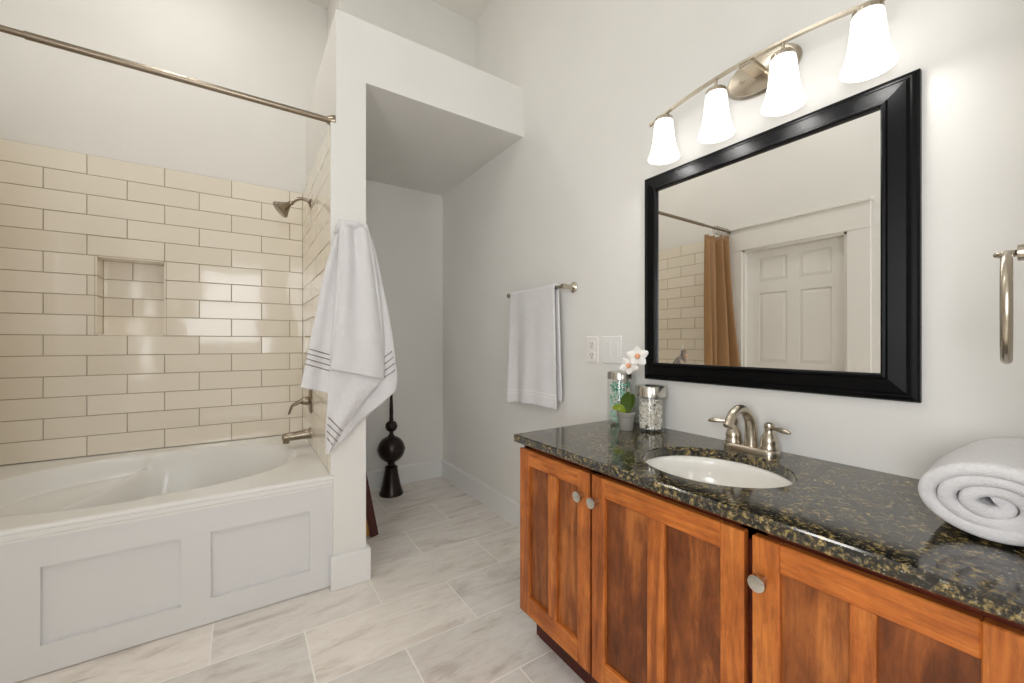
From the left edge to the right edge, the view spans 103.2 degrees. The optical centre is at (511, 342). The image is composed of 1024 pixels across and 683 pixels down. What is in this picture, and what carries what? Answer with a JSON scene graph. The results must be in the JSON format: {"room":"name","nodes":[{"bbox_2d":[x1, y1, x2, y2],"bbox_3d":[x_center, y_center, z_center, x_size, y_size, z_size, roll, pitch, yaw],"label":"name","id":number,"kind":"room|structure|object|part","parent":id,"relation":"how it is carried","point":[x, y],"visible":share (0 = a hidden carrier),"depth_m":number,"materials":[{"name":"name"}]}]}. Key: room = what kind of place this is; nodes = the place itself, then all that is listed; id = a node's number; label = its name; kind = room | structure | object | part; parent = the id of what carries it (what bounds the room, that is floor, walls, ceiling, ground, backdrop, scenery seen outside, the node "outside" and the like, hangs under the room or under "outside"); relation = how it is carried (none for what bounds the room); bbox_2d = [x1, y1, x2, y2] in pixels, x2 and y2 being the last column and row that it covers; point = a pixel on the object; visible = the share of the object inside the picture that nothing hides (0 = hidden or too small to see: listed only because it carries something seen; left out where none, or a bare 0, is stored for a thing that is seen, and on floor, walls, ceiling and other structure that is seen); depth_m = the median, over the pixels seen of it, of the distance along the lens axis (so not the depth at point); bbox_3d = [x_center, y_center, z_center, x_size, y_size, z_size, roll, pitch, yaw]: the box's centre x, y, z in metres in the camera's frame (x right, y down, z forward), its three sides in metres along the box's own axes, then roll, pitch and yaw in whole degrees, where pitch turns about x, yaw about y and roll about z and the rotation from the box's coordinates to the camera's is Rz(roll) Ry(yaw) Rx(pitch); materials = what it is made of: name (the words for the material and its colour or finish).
{"room":"bathroom","nodes":[
{"label":"bathroom","id":0,"kind":"room"},
{"bbox_2d":[0,0,326,465],"bbox_3d":[-2.025,-0.595,2.425,1.663,3.400,0.220,0,0,-34],"label":"wall","id":1,"kind":"structure","parent":0,"point":[273,50],"depth_m":2.34,"materials":[{"name":"paint"}]},
{"bbox_2d":[0,139,302,464],"bbox_3d":[-1.991,-0.200,2.373,1.362,1.591,0.124,0,0,-34],"label":"wall tile","id":2,"kind":"object","parent":1,"relation":"attached to","point":[143,307],"depth_m":2.27,"materials":[{"name":"beige tile"}]},
{"bbox_2d":[15,476,584,682],"bbox_3d":[-0.239,1.145,0.657,2.688,0.080,5.160,0,0,-34],"label":"floor","id":3,"kind":"structure","parent":0,"point":[440,602],"depth_m":1.57,"materials":[{"name":"tile"}]},
{"bbox_2d":[0,435,332,682],"bbox_3d":[-1.662,0.850,1.892,1.360,0.503,1.046,0,0,-34],"label":"bathtub","id":4,"kind":"object","parent":3,"relation":"on","point":[101,555],"visible":1,"depth_m":1.59,"materials":[{"name":"white ceramic"}]},
{"bbox_2d":[0,435,332,545],"bbox_3d":[-1.665,0.778,1.897,1.360,0.360,1.033,0,0,-34],"label":"basin","id":5,"kind":"object","parent":4,"relation":"in","point":[263,491],"depth_m":1.78,"materials":[{"name":"white ceramic"}]},
{"bbox_2d":[366,472,378,537],"bbox_3d":[-0.988,0.697,2.476,0.208,0.814,0.500,0,0,-34],"label":"picture frame","id":6,"kind":"object","parent":3,"relation":"on","point":[371,525],"visible":0.18,"depth_m":2.30,"materials":[{"name":"brown wood"}]},
{"bbox_2d":[377,394,404,497],"bbox_3d":[-0.883,0.654,2.972,0.198,0.899,0.198,0,0,-34],"label":"finial","id":7,"kind":"object","parent":3,"relation":"on","point":[391,448],"visible":0.99,"depth_m":2.92,"materials":[{"name":"brown metal"}]},
{"bbox_2d":[520,445,1023,682],"bbox_3d":[0.576,0.736,1.130,0.564,0.738,1.220,0,0,-34],"label":"vanity cabinet","id":8,"kind":"object","parent":3,"relation":"on","point":[625,582],"visible":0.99,"depth_m":0.91,"materials":[{"name":"brown wood"}]},
{"bbox_3d":[0.102,0.680,1.416,0.009,0.488,0.116,0,0,-34],"label":"panel","id":9,"kind":"part","parent":8,"relation":"part of","materials":[{"name":"brown wood"}]},
{"bbox_3d":[0.137,0.682,1.355,0.021,0.594,0.361,0,0,-34],"label":"door","id":10,"kind":"part","parent":8,"relation":"part of","materials":[{"name":"brown wood"}]},
{"bbox_3d":[0.184,0.680,1.293,0.009,0.488,0.108,0,0,-34],"label":"panel","id":11,"kind":"part","parent":8,"relation":"part of","materials":[{"name":"brown wood"}]},
{"bbox_3d":[0.201,0.457,1.213,0.030,0.034,0.034,0,0,-34],"label":"knob","id":12,"kind":"part","parent":8,"relation":"part of","materials":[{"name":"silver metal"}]},
{"bbox_3d":[0.233,0.457,1.163,0.030,0.034,0.034,0,0,-34],"label":"knob","id":13,"kind":"part","parent":8,"relation":"part of","materials":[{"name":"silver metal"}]},
{"bbox_3d":[0.314,0.680,1.097,0.009,0.488,0.153,0,0,-34],"label":"panel","id":14,"kind":"part","parent":8,"relation":"part of","materials":[{"name":"brown wood"}]},
{"bbox_3d":[0.362,0.682,1.016,0.021,0.594,0.434,0,0,-34],"label":"door","id":15,"kind":"part","parent":8,"relation":"part of","materials":[{"name":"brown wood"}]},
{"bbox_3d":[0.420,0.680,0.937,0.009,0.488,0.147,0,0,-34],"label":"panel","id":16,"kind":"part","parent":8,"relation":"part of","materials":[{"name":"brown wood"}]},
{"bbox_3d":[0.481,0.465,0.790,0.030,0.034,0.034,0,0,-34],"label":"knob","id":17,"kind":"part","parent":8,"relation":"part of","materials":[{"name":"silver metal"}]},
{"bbox_2d":[514,420,1023,625],"bbox_3d":[0.578,0.349,1.137,0.555,0.028,1.231,0,0,-34],"label":"countertop","id":18,"kind":"structure","parent":8,"relation":"on","point":[879,522],"depth_m":0.83,"materials":[{"name":"black stone"}]},
{"bbox_2d":[607,371,632,422],"bbox_3d":[0.454,0.226,1.702,0.106,0.217,0.106,0,0,-34],"label":"glass jar","id":19,"kind":"object","parent":18,"relation":"on","point":[616,375],"visible":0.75,"depth_m":1.66,"materials":[{"name":"clear glass"}]},
{"bbox_3d":[0.454,0.134,1.702,0.106,0.032,0.106,0,0,-34],"label":"lid","id":20,"kind":"part","parent":19,"relation":"part of","materials":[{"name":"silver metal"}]},
{"bbox_2d":[610,381,630,422],"bbox_3d":[0.454,0.245,1.702,0.084,0.166,0.085,0,0,-42],"label":"mint swabs","id":21,"kind":"object","parent":19,"relation":"in","point":[615,387],"visible":0.59,"depth_m":1.68,"materials":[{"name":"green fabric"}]},
{"bbox_2d":[612,346,647,430],"bbox_3d":[0.446,0.173,1.543,0.081,0.323,0.130,0,0,-17],"label":"potted orchid","id":22,"kind":"object","parent":18,"relation":"on","point":[625,415],"visible":1,"depth_m":1.54,"materials":[{"name":"plant"}]},
{"bbox_3d":[0.442,0.300,1.571,0.073,0.070,0.073,0,0,-34],"label":"pot","id":23,"kind":"part","parent":22,"relation":"part of","materials":[{"name":"grey ceramic"}]},
{"bbox_3d":[0.437,0.085,1.523,0.038,0.067,0.066,0,0,-34],"label":"flower","id":24,"kind":"part","parent":22,"relation":"part of","materials":[{"name":"white plant"}]},
{"bbox_3d":[0.464,0.047,1.504,0.055,0.071,0.063,0,0,-34],"label":"flower","id":25,"kind":"part","parent":22,"relation":"part of","materials":[{"name":"white plant"}]},
{"bbox_2d":[636,384,665,430],"bbox_3d":[0.533,0.248,1.560,0.112,0.174,0.112,0,0,-34],"label":"glass jar","id":26,"kind":"object","parent":18,"relation":"on","point":[642,390],"visible":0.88,"depth_m":1.51,"materials":[{"name":"clear glass"}]},
{"bbox_2d":[639,397,662,429],"bbox_3d":[0.533,0.269,1.560,0.087,0.118,0.086,0,0,33],"label":"cotton swabs","id":27,"kind":"object","parent":26,"relation":"in","point":[650,411],"visible":0.98,"depth_m":1.53},
{"bbox_3d":[0.533,0.182,1.560,0.112,0.042,0.112,0,0,-34],"label":"lid","id":28,"kind":"part","parent":26,"relation":"part of","materials":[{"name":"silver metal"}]},
{"bbox_2d":[645,455,792,487],"bbox_3d":[0.556,0.440,1.125,0.378,0.152,0.422,0,0,-34],"label":"sink","id":29,"kind":"object","parent":18,"relation":"in","point":[716,471],"visible":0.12,"depth_m":1.27,"materials":[{"name":"white ceramic"}]},
{"bbox_2d":[708,405,790,457],"bbox_3d":[0.717,0.260,1.242,0.173,0.149,0.178,0,0,11],"label":"faucet","id":30,"kind":"object","parent":18,"relation":"on","point":[769,447],"visible":1,"depth_m":1.23,"materials":[{"name":"silver metal"}]},
{"bbox_3d":[0.695,0.278,1.320,0.050,0.083,0.098,0,0,-42],"label":"handle","id":31,"kind":"part","parent":30,"relation":"part of","materials":[{"name":"silver metal"}]},
{"bbox_3d":[0.690,0.253,1.225,0.166,0.133,0.039,0,0,-34],"label":"spout","id":32,"kind":"part","parent":30,"relation":"part of","materials":[{"name":"silver metal"}]},
{"bbox_3d":[0.740,0.326,1.258,0.056,0.018,0.162,0,0,-34],"label":"plate","id":33,"kind":"part","parent":30,"relation":"part of","materials":[{"name":"silver metal"}]},
{"bbox_3d":[0.779,0.278,1.192,0.050,0.083,0.098,0,0,-25],"label":"handle","id":34,"kind":"part","parent":30,"relation":"part of","materials":[{"name":"silver metal"}]},
{"bbox_2d":[918,438,1023,546],"bbox_3d":[0.921,0.264,0.747,0.337,0.139,0.204,0,0,-34],"label":"rolled towel","id":35,"kind":"object","parent":18,"relation":"on","point":[977,488],"visible":1,"depth_m":0.69,"materials":[{"name":"white fabric"}]},
{"bbox_3d":[0.551,0.680,0.738,0.009,0.488,0.114,0,0,-34],"label":"panel","id":36,"kind":"part","parent":8,"relation":"part of","materials":[{"name":"brown wood"}]},
{"bbox_3d":[0.596,0.682,0.661,0.021,0.594,0.384,0,0,-34],"label":"door","id":37,"kind":"part","parent":8,"relation":"part of","materials":[{"name":"brown wood"}]},
{"bbox_3d":[0.631,0.680,0.618,0.009,0.488,0.120,0,0,-34],"label":"panel","id":38,"kind":"part","parent":8,"relation":"part of","materials":[{"name":"brown wood"}]},
{"bbox_2d":[306,9,365,554],"bbox_3d":[-1.044,-0.205,2.311,0.154,2.620,1.055,0,0,-34],"label":"wall partition","id":39,"kind":"structure","parent":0,"point":[339,90],"depth_m":1.88,"materials":[{"name":"paint"}]},
{"bbox_2d":[0,25,335,124],"bbox_3d":[-1.393,-1.019,1.488,1.381,0.054,0.054,0,0,-34],"label":"shower rod","id":40,"kind":"object","parent":39,"relation":"attached to","point":[27,35],"visible":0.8,"depth_m":1.52,"materials":[{"name":"silver metal"}]},
{"bbox_2d":[273,197,310,217],"bbox_3d":[-1.250,-0.775,2.315,0.198,0.132,0.100,0,0,-34],"label":"rose","id":41,"kind":"object","parent":39,"relation":"attached to","point":[283,208],"visible":0.99,"depth_m":2.28,"materials":[{"name":"silver metal"}]},
{"bbox_3d":[-1.214,-0.817,2.339,0.111,0.048,0.019,0,0,-34],"label":"arm","id":42,"kind":"part","parent":41,"relation":"part of","materials":[{"name":"silver metal"}]},
{"bbox_2d":[288,389,312,414],"bbox_3d":[-1.222,0.335,2.333,0.120,0.150,0.129,0,0,-34],"label":"shower valve","id":43,"kind":"object","parent":39,"relation":"attached to","point":[308,400],"visible":0.98,"depth_m":2.33,"materials":[{"name":"silver metal"}]},
{"bbox_3d":[-1.227,0.359,2.330,0.108,0.096,0.048,0,0,-34],"label":"lever","id":44,"kind":"part","parent":43,"relation":"part of","materials":[{"name":"silver metal"}]},
{"bbox_2d":[302,127,329,471],"bbox_3d":[-1.107,-0.200,2.274,0.012,1.591,1.026,0,0,-34],"label":"wall tile","id":45,"kind":"object","parent":39,"relation":"attached to","point":[316,219],"depth_m":2.19,"materials":[{"name":"beige tile"}]},
{"bbox_2d":[282,428,311,443],"bbox_3d":[-1.233,0.531,2.326,0.152,0.076,0.064,0,0,-34],"label":"tub spout","id":46,"kind":"object","parent":45,"relation":"attached to","point":[307,433],"visible":1,"depth_m":2.31,"materials":[{"name":"silver metal"}]},
{"bbox_2d":[301,219,396,453],"bbox_3d":[-0.718,-0.034,1.827,0.414,1.037,0.090,0,0,-34],"label":"bath towel","id":47,"kind":"object","parent":39,"relation":"hanging from","point":[351,358],"visible":1,"depth_m":1.80,"materials":[{"name":"white fabric"}]},
{"bbox_2d":[330,541,370,591],"bbox_3d":[-1.057,1.031,2.341,0.173,0.148,1.189,0,0,-34],"label":"baseboard","id":48,"kind":"structure","parent":39,"relation":"attached to","point":[349,568],"depth_m":1.84,"materials":[{"name":"white paint"}]},
{"bbox_2d":[306,0,490,22],"bbox_3d":[-0.239,-2.335,0.657,2.688,0.080,5.160,0,0,-34],"label":"ceiling","id":49,"kind":"structure","parent":0,"point":[472,10],"depth_m":2.76,"materials":[{"name":"paint"}]},
{"bbox_2d":[327,0,474,66],"bbox_3d":[-0.827,-1.904,2.943,0.905,0.782,0.680,0,0,-34],"label":"wall","id":50,"kind":"structure","parent":0,"point":[429,24],"depth_m":2.69,"materials":[{"name":"paint"}]},
{"bbox_2d":[366,180,442,471],"bbox_3d":[-0.985,-0.065,3.180,0.905,2.340,0.110,0,0,-34],"label":"wall","id":51,"kind":"structure","parent":0,"point":[405,225],"depth_m":3.24,"materials":[{"name":"paint"}]},
{"bbox_2d":[367,459,441,489],"bbox_3d":[-0.956,1.035,3.125,0.892,0.140,0.013,0,0,-34],"label":"baseboard","id":52,"kind":"structure","parent":51,"relation":"attached to","point":[409,473],"depth_m":3.23,"materials":[{"name":"white paint"}]},
{"bbox_2d":[366,22,522,195],"bbox_3d":[-0.663,-1.370,2.695,0.905,0.290,1.275,0,0,-34],"label":"soffit","id":53,"kind":"structure","parent":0,"point":[434,119],"depth_m":2.28,"materials":[{"name":"paint"}]},
{"bbox_2d":[443,0,1023,502],"bbox_3d":[0.832,-0.595,1.367,0.120,3.400,5.160,0,0,-34],"label":"wall","id":54,"kind":"structure","parent":0,"point":[565,202],"depth_m":1.57,"materials":[{"name":"paint"}]},
{"bbox_2d":[442,459,519,527],"bbox_3d":[-0.052,1.035,2.580,0.013,0.140,1.920,0,0,-34],"label":"baseboard","id":55,"kind":"structure","parent":54,"relation":"attached to","point":[506,507],"depth_m":2.77,"materials":[{"name":"white paint"}]},
{"bbox_2d":[507,282,577,297],"bbox_3d":[0.142,-0.280,2.223,0.083,0.052,0.542,0,0,-34],"label":"towel bar","id":56,"kind":"object","parent":54,"relation":"attached to","point":[573,286],"visible":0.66,"depth_m":2.02,"materials":[{"name":"silver metal"}]},
{"bbox_2d":[507,284,561,409],"bbox_3d":[0.106,0.025,2.216,0.087,0.648,0.421,0,0,-34],"label":"hand towel","id":57,"kind":"object","parent":56,"relation":"hanging from","point":[534,377],"visible":1,"depth_m":2.15,"materials":[{"name":"white fabric"}]},
{"bbox_2d":[587,336,598,362],"bbox_3d":[0.381,0.031,1.929,0.010,0.126,0.079,0,0,-34],"label":"outlet plate","id":58,"kind":"object","parent":54,"relation":"attached to","point":[592,341],"visible":1,"depth_m":1.92,"materials":[{"name":"beige plastic"}]},
{"bbox_2d":[589,351,594,358],"bbox_3d":[0.379,0.057,1.928,0.004,0.038,0.035,0,0,-34],"label":"socket","id":59,"kind":"object","parent":58,"relation":"attached to","point":[591,353],"depth_m":1.92,"materials":[{"name":"beige plastic"}]},
{"bbox_2d":[589,340,594,347],"bbox_3d":[0.379,0.005,1.928,0.004,0.038,0.035,0,0,-34],"label":"socket","id":60,"kind":"object","parent":58,"relation":"attached to","point":[591,342],"depth_m":1.92,"materials":[{"name":"beige plastic"}]},
{"bbox_2d":[602,336,621,363],"bbox_3d":[0.448,0.031,1.828,0.010,0.124,0.116,0,0,-34],"label":"switch plate","id":61,"kind":"object","parent":54,"relation":"attached to","point":[611,345],"visible":0.97,"depth_m":1.82,"materials":[{"name":"white plastic"}]},
{"bbox_2d":[648,0,898,164],"bbox_3d":[0.736,-0.803,1.257,0.159,0.254,0.704,0,0,-34],"label":"vanity light","id":62,"kind":"object","parent":54,"relation":"attached to","point":[773,71],"visible":1,"depth_m":1.17,"materials":[{"name":"white glass"}]},
{"bbox_3d":[0.556,-0.747,1.486,0.111,0.141,0.111,0,0,-34],"label":"lamp shade","id":63,"kind":"part","parent":62,"relation":"part of","materials":[{"name":"white glass"}]},
{"bbox_3d":[0.664,-0.747,1.322,0.111,0.141,0.111,0,0,-34],"label":"lamp shade","id":64,"kind":"part","parent":62,"relation":"part of","materials":[{"name":"white glass"}]},
{"bbox_3d":[0.750,-0.858,1.266,0.088,0.018,0.116,0,0,-34],"label":"arm","id":65,"kind":"part","parent":62,"relation":"part of","materials":[{"name":"silver metal"}]},
{"bbox_3d":[0.773,-0.747,1.158,0.111,0.141,0.111,0,0,-34],"label":"lamp shade","id":66,"kind":"part","parent":62,"relation":"part of","materials":[{"name":"white glass"}]},
{"bbox_3d":[0.877,-0.747,1.001,0.111,0.141,0.111,0,0,-34],"label":"lamp shade","id":67,"kind":"part","parent":62,"relation":"part of","materials":[{"name":"white glass"}]},
{"bbox_2d":[645,68,921,402],"bbox_3d":[0.764,-0.262,1.323,0.040,0.815,0.812,0,0,-34],"label":"wall mirror","id":68,"kind":"object","parent":54,"relation":"attached to","point":[787,256],"visible":1,"depth_m":1.19,"materials":[{"name":"black paint"}]},
{"bbox_2d":[657,109,879,372],"bbox_3d":[0.769,-0.262,1.326,0.025,0.683,0.680,0,0,-34],"label":"mirror glass","id":69,"kind":"object","parent":68,"relation":"attached to","point":[768,255],"depth_m":1.24,"materials":[{"name":"silver mirror"}]},
{"bbox_3d":[1.384,-0.595,-0.126,0.608,3.400,1.762,0,0,-34],"label":"wall","id":70,"kind":"structure","parent":0,"visible":0},
{"bbox_2d":[993,244,1023,363],"bbox_3d":[0.770,-0.064,0.585,0.169,0.192,0.101,0,0,-34],"label":"towel ring","id":71,"kind":"object","parent":70,"relation":"attached to","point":[1006,257],"visible":1,"depth_m":0.57,"materials":[{"name":"silver metal"}]},
{"bbox_3d":[0.770,-0.135,0.585,0.050,0.050,0.101,0,0,-34],"label":"post","id":72,"kind":"part","parent":71,"relation":"part of","materials":[{"name":"silver metal"}]}
]}

